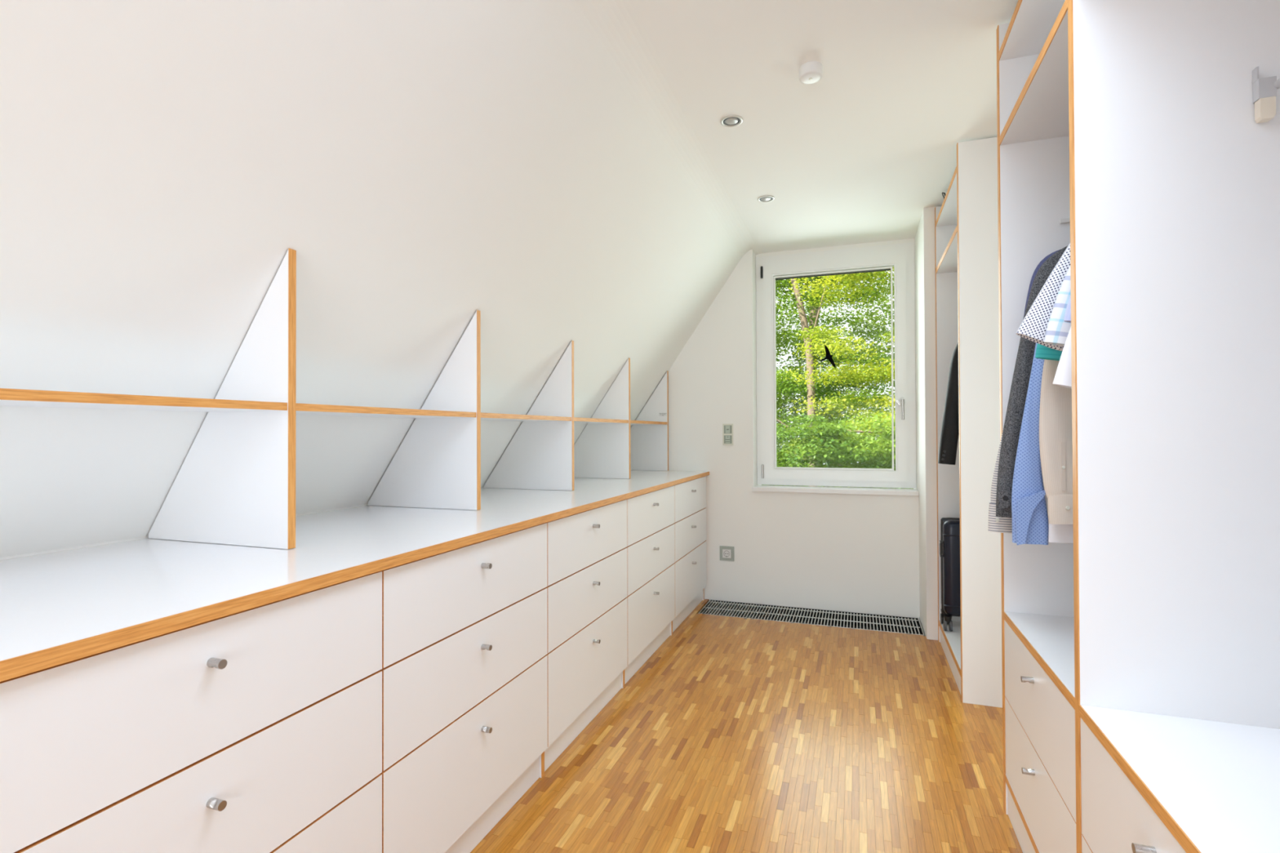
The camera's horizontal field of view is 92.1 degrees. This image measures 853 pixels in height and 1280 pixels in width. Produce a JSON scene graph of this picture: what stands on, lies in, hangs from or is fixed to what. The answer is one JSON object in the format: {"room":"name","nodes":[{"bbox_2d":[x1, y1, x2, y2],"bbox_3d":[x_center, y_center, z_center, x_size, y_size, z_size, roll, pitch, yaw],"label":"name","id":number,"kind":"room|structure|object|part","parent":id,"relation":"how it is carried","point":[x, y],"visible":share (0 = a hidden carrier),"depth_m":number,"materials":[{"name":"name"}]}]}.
{"room":"walk-in closet","nodes":[
{"label":"walk-in closet","id":0,"kind":"room"},
{"bbox_2d":[0,0,762,557],"bbox_3d":[-1.077,-0.135,1.176,1.532,2.800,8.000,0,-1,19],"label":"wall","id":1,"kind":"structure","parent":0,"point":[537,167],"depth_m":1.53,"materials":[{"name":"white paint"}]},
{"bbox_2d":[0,388,287,412],"bbox_3d":[-1.253,-0.054,0.798,0.271,0.019,1.594,0,-1,19],"label":"shelf board","id":2,"kind":"object","parent":1,"relation":"attached to","point":[8,397],"visible":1,"depth_m":1.21,"materials":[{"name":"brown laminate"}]},
{"bbox_2d":[0,486,484,560],"bbox_3d":[-1.077,0.303,2.443,0.024,0.013,4.821,0,-1,19],"label":"trim","id":3,"kind":"structure","parent":1,"relation":"attached to","point":[304,513],"depth_m":1.56,"materials":[{"name":"white paint"}]},
{"bbox_2d":[295,403,475,417],"bbox_3d":[-0.853,-0.044,1.934,0.271,0.019,0.770,0,-1,19],"label":"shelf board","id":4,"kind":"object","parent":1,"relation":"attached to","point":[301,408],"visible":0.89,"depth_m":1.83,"materials":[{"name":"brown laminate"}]},
{"bbox_2d":[480,412,571,421],"bbox_3d":[-0.590,-0.038,2.681,0.271,0.019,0.772,0,-1,19],"label":"shelf board","id":5,"kind":"object","parent":1,"relation":"attached to","point":[484,416],"visible":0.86,"depth_m":2.62,"materials":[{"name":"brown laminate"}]},
{"bbox_2d":[573,417,628,423],"bbox_3d":[-0.326,-0.032,3.429,0.271,0.019,0.771,0,-1,19],"label":"shelf board","id":6,"kind":"object","parent":1,"relation":"attached to","point":[576,420],"visible":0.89,"depth_m":3.42,"materials":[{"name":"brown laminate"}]},
{"bbox_2d":[630,420,666,424],"bbox_3d":[-0.060,-0.026,4.184,0.271,0.019,0.784,0,-1,19],"label":"shelf board","id":7,"kind":"object","parent":1,"relation":"attached to","point":[632,422],"visible":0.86,"depth_m":4.16,"materials":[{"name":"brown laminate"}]},
{"bbox_2d":[470,599,1022,852],"bbox_3d":[0.376,1.228,0.440,4.200,0.050,7.618,0,-1,19],"label":"floor","id":8,"kind":"structure","parent":0,"point":[736,735],"depth_m":2.28,"materials":[{"name":"brown wood"}]},
{"bbox_2d":[0,571,382,852],"bbox_3d":[-1.073,0.769,1.149,0.802,0.892,0.803,0,-1,19],"label":"base cabinet","id":9,"kind":"object","parent":8,"relation":"on","point":[259,729],"visible":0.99,"depth_m":1.03,"materials":[{"name":"white laminate"}]},
{"bbox_3d":[-0.727,0.669,1.035,0.019,0.229,0.789,0,-1,19],"label":"drawer","id":10,"kind":"part","parent":9,"relation":"part of","materials":[{"name":"white laminate"}]},
{"bbox_3d":[-0.706,0.395,1.030,0.027,0.016,0.016,0,-1,19],"label":"knob","id":11,"kind":"part","parent":9,"relation":"part of","materials":[{"name":"silver metal"}]},
{"bbox_3d":[-0.705,0.629,1.028,0.027,0.016,0.016,0,-1,19],"label":"knob","id":12,"kind":"part","parent":9,"relation":"part of","materials":[{"name":"silver metal"}]},
{"bbox_3d":[-0.726,0.949,1.032,0.019,0.321,0.789,0,-1,19],"label":"drawer","id":13,"kind":"part","parent":9,"relation":"part of","materials":[{"name":"white laminate"}]},
{"bbox_2d":[378,523,547,852],"bbox_3d":[-0.809,0.775,1.897,0.802,0.892,0.803,0,-1,19],"label":"base cabinet","id":14,"kind":"object","parent":8,"relation":"on","point":[464,669],"visible":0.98,"depth_m":1.70,"materials":[{"name":"white laminate"}]},
{"bbox_3d":[-0.463,0.675,1.784,0.019,0.229,0.789,0,-1,19],"label":"drawer","id":15,"kind":"part","parent":14,"relation":"part of","materials":[{"name":"white laminate"}]},
{"bbox_3d":[-0.464,0.445,1.786,0.019,0.222,0.789,0,-1,19],"label":"drawer","id":16,"kind":"part","parent":14,"relation":"part of","materials":[{"name":"white laminate"}]},
{"bbox_3d":[-0.462,0.955,1.781,0.019,0.321,0.789,0,-1,19],"label":"drawer","id":17,"kind":"part","parent":14,"relation":"part of","materials":[{"name":"white laminate"}]},
{"bbox_3d":[-0.442,0.402,1.778,0.027,0.015,0.015,0,-1,19],"label":"knob","id":18,"kind":"part","parent":14,"relation":"part of","materials":[{"name":"silver metal"}]},
{"bbox_3d":[-0.442,0.636,1.776,0.027,0.016,0.016,0,-1,19],"label":"knob","id":19,"kind":"part","parent":14,"relation":"part of","materials":[{"name":"silver metal"}]},
{"bbox_3d":[-0.441,0.872,1.774,0.027,0.016,0.016,0,-1,19],"label":"knob","id":20,"kind":"part","parent":14,"relation":"part of","materials":[{"name":"silver metal"}]},
{"bbox_2d":[539,499,627,777],"bbox_3d":[-0.545,0.782,2.645,0.802,0.892,0.802,0,-1,19],"label":"base cabinet","id":21,"kind":"object","parent":8,"relation":"on","point":[587,571],"visible":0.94,"depth_m":2.44,"materials":[{"name":"white laminate"}]},
{"bbox_3d":[-0.697,0.779,2.286,0.756,0.892,0.023,0,-1,19],"label":"panel","id":22,"kind":"part","parent":21,"relation":"part of","materials":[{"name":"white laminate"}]},
{"bbox_3d":[-0.200,0.451,2.534,0.019,0.222,0.788,0,-1,19],"label":"drawer","id":23,"kind":"part","parent":21,"relation":"part of","materials":[{"name":"white laminate"}]},
{"bbox_3d":[-0.199,0.681,2.531,0.019,0.229,0.788,0,-1,19],"label":"drawer","id":24,"kind":"part","parent":21,"relation":"part of","materials":[{"name":"white laminate"}]},
{"bbox_3d":[-0.198,0.961,2.529,0.019,0.321,0.788,0,-1,19],"label":"drawer","id":25,"kind":"part","parent":21,"relation":"part of","materials":[{"name":"white laminate"}]},
{"bbox_3d":[-0.179,0.408,2.526,0.027,0.015,0.015,0,-1,19],"label":"knob","id":26,"kind":"part","parent":21,"relation":"part of","materials":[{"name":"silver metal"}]},
{"bbox_3d":[-0.178,0.642,2.524,0.027,0.016,0.016,0,-1,19],"label":"knob","id":27,"kind":"part","parent":21,"relation":"part of","materials":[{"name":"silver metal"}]},
{"bbox_3d":[-0.177,0.878,2.522,0.027,0.016,0.016,0,-1,19],"label":"knob","id":28,"kind":"part","parent":21,"relation":"part of","materials":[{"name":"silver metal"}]},
{"bbox_2d":[621,485,675,688],"bbox_3d":[-0.281,0.788,3.395,0.802,0.892,0.807,0,-1,19],"label":"base cabinet","id":29,"kind":"object","parent":8,"relation":"on","point":[651,527],"visible":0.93,"depth_m":3.21,"materials":[{"name":"white laminate"}]},
{"bbox_3d":[-0.433,0.785,3.033,0.756,0.892,0.023,0,-1,19],"label":"panel","id":30,"kind":"part","parent":29,"relation":"part of","materials":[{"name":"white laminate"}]},
{"bbox_3d":[0.064,0.457,3.283,0.019,0.222,0.793,0,-1,19],"label":"drawer","id":31,"kind":"part","parent":29,"relation":"part of","materials":[{"name":"white laminate"}]},
{"bbox_3d":[0.065,0.687,3.281,0.019,0.229,0.793,0,-1,19],"label":"drawer","id":32,"kind":"part","parent":29,"relation":"part of","materials":[{"name":"white laminate"}]},
{"bbox_3d":[0.066,0.967,3.278,0.019,0.321,0.793,0,-1,19],"label":"drawer","id":33,"kind":"part","parent":29,"relation":"part of","materials":[{"name":"white laminate"}]},
{"bbox_2d":[670,475,706,635],"bbox_3d":[-0.009,0.794,4.167,0.802,0.892,0.849,0,-1,19],"label":"base cabinet","id":34,"kind":"object","parent":8,"relation":"on","point":[690,496],"visible":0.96,"depth_m":3.98,"materials":[{"name":"white laminate"}]},
{"bbox_3d":[-0.168,0.791,3.785,0.756,0.892,0.023,0,-1,19],"label":"panel","id":35,"kind":"part","parent":34,"relation":"part of","materials":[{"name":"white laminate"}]},
{"bbox_3d":[0.332,0.464,4.042,0.019,0.222,0.808,0,-1,19],"label":"drawer","id":36,"kind":"part","parent":34,"relation":"part of","materials":[{"name":"white laminate"}]},
{"bbox_3d":[0.333,0.694,4.040,0.019,0.229,0.808,0,-1,19],"label":"drawer","id":37,"kind":"part","parent":34,"relation":"part of","materials":[{"name":"white laminate"}]},
{"bbox_3d":[0.334,0.974,4.037,0.019,0.321,0.808,0,-1,19],"label":"drawer","id":38,"kind":"part","parent":34,"relation":"part of","materials":[{"name":"white laminate"}]},
{"bbox_2d":[697,599,924,635],"bbox_3d":[1.090,1.280,4.029,1.364,0.094,0.367,0,-1,19],"label":"floor vent","id":39,"kind":"object","parent":8,"relation":"in","point":[852,620],"visible":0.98,"depth_m":4.09,"materials":[{"name":"black"}]},
{"bbox_3d":[1.086,1.242,4.021,1.350,0.007,0.007,0,-1,19],"label":"cross rod","id":40,"kind":"part","parent":39,"relation":"part of","materials":[{"name":"silver metal"}]},
{"bbox_3d":[1.135,1.243,4.161,1.350,0.007,0.007,0,-1,19],"label":"cross rod","id":41,"kind":"part","parent":39,"relation":"part of","materials":[{"name":"silver metal"}]},
{"bbox_2d":[934,137,1002,707],"bbox_3d":[1.856,-0.021,3.043,0.622,2.488,0.860,0,-1,19],"label":"wardrobe","id":42,"kind":"object","parent":8,"relation":"on","point":[966,220],"visible":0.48,"depth_m":2.72,"materials":[{"name":"white laminate"}]},
{"bbox_2d":[936,173,957,226],"bbox_3d":[1.848,-1.162,3.055,0.607,0.024,0.810,0,-1,19],"label":"shelf","id":43,"kind":"object","parent":42,"relation":"attached to","point":[947,216],"depth_m":3.26,"materials":[{"name":"white laminate"}]},
{"bbox_2d":[936,231,957,273],"bbox_3d":[1.849,-0.894,3.053,0.607,0.025,0.810,0,-1,19],"label":"shelf","id":44,"kind":"object","parent":42,"relation":"attached to","point":[948,264],"depth_m":3.25,"materials":[{"name":"white laminate"}]},
{"bbox_3d":[1.996,-0.018,3.436,0.620,2.488,0.024,0,-1,19],"label":"panel","id":45,"kind":"part","parent":42,"relation":"part of","materials":[{"name":"white laminate"}]},
{"bbox_2d":[937,342,959,465],"bbox_3d":[1.866,-0.205,3.011,0.752,0.886,0.112,0,-1,19],"label":"suit jacket","id":46,"kind":"object","parent":42,"relation":"hanging from","point":[949,433],"visible":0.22,"depth_m":3.08,"materials":[{"name":"black fabric"}]},
{"bbox_2d":[938,619,960,669],"bbox_3d":[1.856,1.110,3.033,0.607,0.026,0.810,0,-1,19],"label":"shelf","id":47,"kind":"object","parent":42,"relation":"attached to","point":[953,638],"depth_m":3.20,"materials":[{"name":"white laminate"}]},
{"bbox_2d":[939,517,960,631],"bbox_3d":[1.827,0.787,3.331,0.388,0.623,0.188,0,-1,19],"label":"suitcase","id":48,"kind":"object","parent":42,"relation":"on","point":[949,542],"visible":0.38,"depth_m":3.30,"materials":[{"name":"black plastic"}]},
{"bbox_3d":[1.638,0.664,3.352,0.016,0.085,0.022,0,-1,19],"label":"handle","id":49,"kind":"part","parent":48,"relation":"part of","materials":[{"name":"black plastic"}]},
{"bbox_3d":[1.718,-0.025,2.648,0.620,2.488,0.024,0,-1,19],"label":"panel","id":50,"kind":"part","parent":42,"relation":"part of","materials":[{"name":"white laminate"}]},
{"bbox_2d":[995,0,1279,852],"bbox_3d":[1.308,-0.034,1.526,0.647,2.488,0.726,0,-1,19],"label":"wardrobe","id":51,"kind":"object","parent":8,"relation":"on","point":[1130,137],"visible":0.95,"depth_m":1.24,"materials":[{"name":"white laminate"}]},
{"bbox_3d":[1.319,1.095,1.513,0.608,0.022,0.677,0,-1,19],"label":"panel","id":52,"kind":"part","parent":51,"relation":"part of","materials":[{"name":"white laminate"}]},
{"bbox_3d":[1.018,0.666,1.622,0.027,0.016,0.016,0,-1,19],"label":"knob","id":53,"kind":"part","parent":51,"relation":"part of","materials":[{"name":"silver metal"}]},
{"bbox_3d":[1.019,0.906,1.620,0.027,0.016,0.016,0,-1,19],"label":"knob","id":54,"kind":"part","parent":51,"relation":"part of","materials":[{"name":"silver metal"}]},
{"bbox_2d":[1011,342,1048,545],"bbox_3d":[1.375,-0.167,1.619,0.709,0.984,0.071,0,-1,19],"label":"shirt","id":55,"kind":"object","parent":51,"relation":"hanging from","point":[1029,516],"visible":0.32,"depth_m":1.70,"materials":[{"name":"blue fabric"}]},
{"bbox_2d":[987,426,1073,544],"bbox_3d":[1.416,-0.159,1.744,0.773,0.998,0.068,0,-1,19],"label":"shirt","id":56,"kind":"object","parent":51,"relation":"hanging from","point":[996,524],"visible":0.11,"depth_m":1.85,"materials":[{"name":"fabric"}]},
{"bbox_2d":[995,245,1067,517],"bbox_3d":[1.400,-0.198,1.692,0.760,0.921,0.069,0,-1,18],"label":"jacket","id":57,"kind":"object","parent":51,"relation":"hanging from","point":[1023,366],"visible":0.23,"depth_m":1.78,"materials":[{"name":"grey fabric"}]},
{"bbox_2d":[1000,0,1065,60],"bbox_3d":[1.312,-1.175,1.534,0.607,0.024,0.677,0,-1,19],"label":"shelf","id":58,"kind":"object","parent":51,"relation":"attached to","point":[1032,21],"depth_m":1.80,"materials":[{"name":"white laminate"}]},
{"bbox_2d":[1000,10,1069,145],"bbox_3d":[1.312,-0.906,1.532,0.607,0.025,0.677,0,-1,19],"label":"shelf","id":59,"kind":"object","parent":51,"relation":"attached to","point":[1039,116],"depth_m":1.69,"materials":[{"name":"white laminate"}]},
{"bbox_3d":[1.438,-0.031,1.852,0.620,2.488,0.024,0,-1,19],"label":"panel","id":60,"kind":"part","parent":51,"relation":"part of","materials":[{"name":"white laminate"}]},
{"bbox_2d":[1004,611,1075,697],"bbox_3d":[1.318,0.588,1.517,0.607,0.022,0.677,0,-1,19],"label":"shelf","id":61,"kind":"object","parent":51,"relation":"attached to","point":[1047,637],"depth_m":1.67,"materials":[{"name":"white laminate"}]},
{"bbox_3d":[1.040,0.721,1.614,0.018,0.238,0.674,0,-1,19],"label":"drawer","id":62,"kind":"part","parent":51,"relation":"part of","materials":[{"name":"white laminate"}]},
{"bbox_3d":[1.040,0.964,1.612,0.018,0.242,0.674,0,-1,19],"label":"drawer","id":63,"kind":"part","parent":51,"relation":"part of","materials":[{"name":"white laminate"}]},
{"bbox_2d":[1023,248,1061,317],"bbox_3d":[1.436,-0.223,1.791,0.620,0.870,0.068,0,-1,19],"label":"jacket","id":64,"kind":"object","parent":51,"relation":"hanging from","point":[1046,257],"visible":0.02,"depth_m":1.86,"materials":[{"name":"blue fabric"}]},
{"bbox_2d":[1015,243,1070,351],"bbox_3d":[1.314,-0.221,1.447,0.758,0.880,0.068,0,-1,19],"label":"shirt","id":65,"kind":"object","parent":51,"relation":"hanging from","point":[1033,326],"visible":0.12,"depth_m":1.53,"materials":[{"name":"fabric"}]},
{"bbox_2d":[1035,343,1062,360],"bbox_3d":[1.337,-0.220,1.511,0.643,0.880,0.068,0,-1,19],"label":"polo shirt","id":66,"kind":"object","parent":51,"relation":"hanging from","point":[1042,352],"visible":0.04,"depth_m":1.59,"materials":[{"name":"teal fabric"}]},
{"bbox_2d":[1039,359,1073,524],"bbox_3d":[1.349,-0.203,1.546,0.610,0.914,0.068,0,-1,19],"label":"shirt","id":67,"kind":"object","parent":51,"relation":"hanging from","point":[1055,442],"visible":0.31,"depth_m":1.61,"materials":[{"name":"beige fabric"}]},
{"bbox_2d":[1044,266,1071,346],"bbox_3d":[1.289,-0.221,1.376,0.673,0.880,0.068,0,-1,19],"label":"shirt","id":68,"kind":"object","parent":51,"relation":"hanging from","point":[1057,331],"visible":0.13,"depth_m":1.46,"materials":[{"name":"fabric"}]},
{"bbox_2d":[1048,523,1073,542],"bbox_3d":[1.363,-0.175,1.583,0.553,0.969,0.068,0,-1,19],"label":"shirt","id":69,"kind":"object","parent":51,"relation":"hanging from","point":[1058,533],"visible":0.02,"depth_m":1.65,"materials":[{"name":"white fabric"}]},
{"bbox_2d":[1053,327,1071,388],"bbox_3d":[1.252,-0.222,1.270,0.696,0.880,0.068,0,-1,19],"label":"shirt","id":70,"kind":"object","parent":51,"relation":"hanging from","point":[1063,377],"visible":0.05,"depth_m":1.36,"materials":[{"name":"white fabric"}]},
{"bbox_2d":[1063,295,1071,323],"bbox_3d":[1.270,-0.222,1.322,0.622,0.880,0.068,0,-1,19],"label":"shirt","id":71,"kind":"object","parent":51,"relation":"hanging from","point":[1068,313],"visible":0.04,"depth_m":1.41,"materials":[{"name":"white fabric"}]},
{"bbox_2d":[1079,66,1279,852],"bbox_3d":[1.071,-0.040,0.853,0.647,2.488,0.700,0,-1,19],"label":"wardrobe","id":72,"kind":"object","parent":8,"relation":"on","point":[1151,783],"visible":1,"depth_m":1.05,"materials":[{"name":"white laminate"}]},
{"bbox_3d":[0.807,0.958,0.951,0.018,0.242,0.672,0,-1,19],"label":"drawer","id":73,"kind":"part","parent":72,"relation":"part of","materials":[{"name":"white laminate"}]},
{"bbox_3d":[0.806,0.716,0.953,0.018,0.238,0.672,0,-1,19],"label":"drawer","id":74,"kind":"part","parent":72,"relation":"part of","materials":[{"name":"white laminate"}]},
{"bbox_3d":[0.785,0.660,0.961,0.027,0.016,0.016,0,-1,19],"label":"knob","id":75,"kind":"part","parent":72,"relation":"part of","materials":[{"name":"silver metal"}]},
{"bbox_3d":[1.094,-0.648,0.855,0.015,0.015,0.658,0,-1,19],"label":"hanging rail","id":76,"kind":"part","parent":72,"relation":"part of","materials":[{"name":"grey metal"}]},
{"bbox_3d":[-1.337,0.763,0.401,0.802,0.892,0.803,0,-1,19],"label":"cabinet","id":77,"kind":"object","parent":8,"relation":"on","visible":0},
{"bbox_2d":[0,470,709,681],"bbox_3d":[-0.685,0.320,2.304,0.814,0.025,4.820,0,-1,19],"label":"countertop","id":78,"kind":"structure","parent":77,"relation":"on","point":[56,608],"depth_m":1.30,"materials":[{"name":"white laminate"}]},
{"bbox_2d":[148,248,296,549],"bbox_3d":[-1.090,-0.067,1.598,0.502,0.735,0.020,0,-1,19],"label":"divider","id":79,"kind":"object","parent":78,"relation":"on","point":[235,484],"visible":1,"depth_m":1.54,"materials":[{"name":"white laminate"}]},
{"bbox_2d":[368,310,480,510],"bbox_3d":[-0.825,-0.059,2.344,0.499,0.731,0.020,0,-1,19],"label":"divider","id":80,"kind":"object","parent":78,"relation":"on","point":[437,464],"visible":1,"depth_m":2.29,"materials":[{"name":"white laminate"}]},
{"bbox_2d":[484,340,573,490],"bbox_3d":[-0.561,-0.053,3.092,0.499,0.731,0.020,0,-1,19],"label":"divider","id":81,"kind":"object","parent":78,"relation":"on","point":[540,455],"visible":0.96,"depth_m":3.04,"materials":[{"name":"white laminate"}]},
{"bbox_2d":[573,357,630,479],"bbox_3d":[-0.299,-0.048,3.841,0.502,0.735,0.020,0,-1,19],"label":"divider","id":82,"kind":"object","parent":78,"relation":"on","point":[602,451],"visible":0.79,"depth_m":3.79,"materials":[{"name":"white laminate"}]},
{"bbox_2d":[630,370,668,471],"bbox_3d":[-0.030,-0.040,4.600,0.499,0.731,0.021,0,-1,19],"label":"divider","id":83,"kind":"object","parent":78,"relation":"on","point":[649,443],"visible":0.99,"depth_m":4.54,"materials":[{"name":"white laminate"}]},
{"bbox_2d":[668,205,941,639],"bbox_3d":[1.573,0.008,4.044,4.522,2.550,0.827,0,-1,19],"label":"wall","id":84,"kind":"structure","parent":0,"point":[874,554],"depth_m":4.26,"materials":[{"name":"white paint"}]},
{"bbox_2d":[720,546,733,561],"bbox_3d":[0.618,0.904,4.389,0.103,0.102,0.014,0,-1,19],"label":"power socket","id":85,"kind":"object","parent":84,"relation":"attached to","point":[726,553],"visible":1,"depth_m":4.38,"materials":[{"name":"grey plastic"}]},
{"bbox_2d":[722,423,733,444],"bbox_3d":[0.626,0.057,4.392,0.074,0.152,0.015,0,-1,19],"label":"light switch","id":86,"kind":"object","parent":84,"relation":"attached to","point":[727,428],"visible":1,"depth_m":4.39,"materials":[{"name":"white plastic"}]},
{"bbox_2d":[755,238,914,257],"bbox_3d":[1.357,-1.250,4.359,1.062,0.026,0.069,0,-1,19],"label":"trim","id":87,"kind":"structure","parent":84,"relation":"attached to","point":[909,240],"depth_m":4.32,"materials":[{"name":"white paint"}]},
{"bbox_2d":[751,242,919,495],"bbox_3d":[1.324,-0.394,4.263,1.069,1.686,0.249,0,-1,19],"label":"window","id":88,"kind":"structure","parent":84,"relation":"in","point":[900,256],"depth_m":4.27,"materials":[{"name":"white plastic"}]},
{"bbox_2d":[821,344,835,368],"bbox_3d":[1.327,-0.492,4.346,0.098,0.178,0.001,0,-1,19],"label":"sticker","id":89,"kind":"object","parent":88,"relation":"attached to","point":[828,357],"visible":1,"depth_m":4.34,"materials":[{"name":"black plastic"}]},
{"bbox_3d":[1.317,0.435,4.225,1.069,0.027,0.186,0,-1,19],"label":"sill","id":90,"kind":"part","parent":88,"relation":"part of","materials":[{"name":"white"}]},
{"bbox_3d":[1.754,-0.114,4.121,0.021,0.136,0.043,0,-1,19],"label":"handle","id":91,"kind":"part","parent":88,"relation":"part of","materials":[{"name":"silver metal"}]},
{"bbox_2d":[628,0,1017,253],"bbox_3d":[1.074,-1.425,0.428,3.040,0.250,8.000,0,-1,19],"label":"ceiling","id":92,"kind":"structure","parent":0,"point":[855,154],"depth_m":2.41,"materials":[{"name":"white paint"}]},
{"bbox_2d":[720,115,742,127],"bbox_3d":[0.382,-1.273,2.575,0.094,0.008,0.094,0,-1,19],"label":"recessed light","id":93,"kind":"object","parent":92,"relation":"in","point":[730,121],"visible":1,"depth_m":2.57,"materials":[{"name":"grey metal"}]},
{"bbox_2d":[757,195,774,202],"bbox_3d":[0.701,-1.266,3.434,0.094,0.008,0.094,0,-1,19],"label":"recessed light","id":94,"kind":"object","parent":92,"relation":"in","point":[766,198],"visible":1,"depth_m":3.42,"materials":[{"name":"grey metal"}]},
{"bbox_2d":[799,61,822,84],"bbox_3d":[0.610,-1.261,2.205,0.081,0.039,0.081,0,-1,19],"label":"smoke detector","id":95,"kind":"object","parent":92,"relation":"attached to","point":[811,72],"visible":1,"depth_m":2.18,"materials":[{"name":"white plastic"}]},
{"label":"outside","id":96,"kind":"structure","parent":0,"visible":0},
{"bbox_3d":[10.806,4.956,30.557,80.000,0.200,55.100,0,-1,19],"label":"lawn","id":97,"kind":"structure","parent":96,"visible":0},
{"bbox_2d":[775,270,894,486],"bbox_3d":[2.315,-0.282,11.415,5.839,10.167,3.648,0,-1,19],"label":"deciduous tree","id":98,"kind":"object","parent":97,"relation":"on","point":[788,384],"visible":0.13,"depth_m":10.71,"materials":[{"name":"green plant"}]},
{"bbox_2d":[781,266,895,461],"bbox_3d":[4.686,-0.183,8.153,5.737,9.891,2.776,0,-1,19],"label":"deciduous tree","id":99,"kind":"object","parent":97,"relation":"on","point":[876,373],"visible":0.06,"depth_m":8.63,"materials":[{"name":"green plant"}]},
{"bbox_2d":[764,412,913,488],"bbox_3d":[2.287,2.290,7.059,5.999,4.941,2.112,0,-1,19],"label":"bush","id":100,"kind":"object","parent":97,"relation":"on","point":[832,437],"visible":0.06,"depth_m":6.82,"materials":[{"name":"green plant"}]},
{"bbox_2d":[775,276,911,488],"bbox_3d":[4.951,0.272,15.749,13.130,9.125,5.436,0,-1,19],"label":"deciduous tree","id":101,"kind":"object","parent":97,"relation":"on","point":[885,302],"visible":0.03,"depth_m":15.38,"materials":[{"name":"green plant"}]}
]}

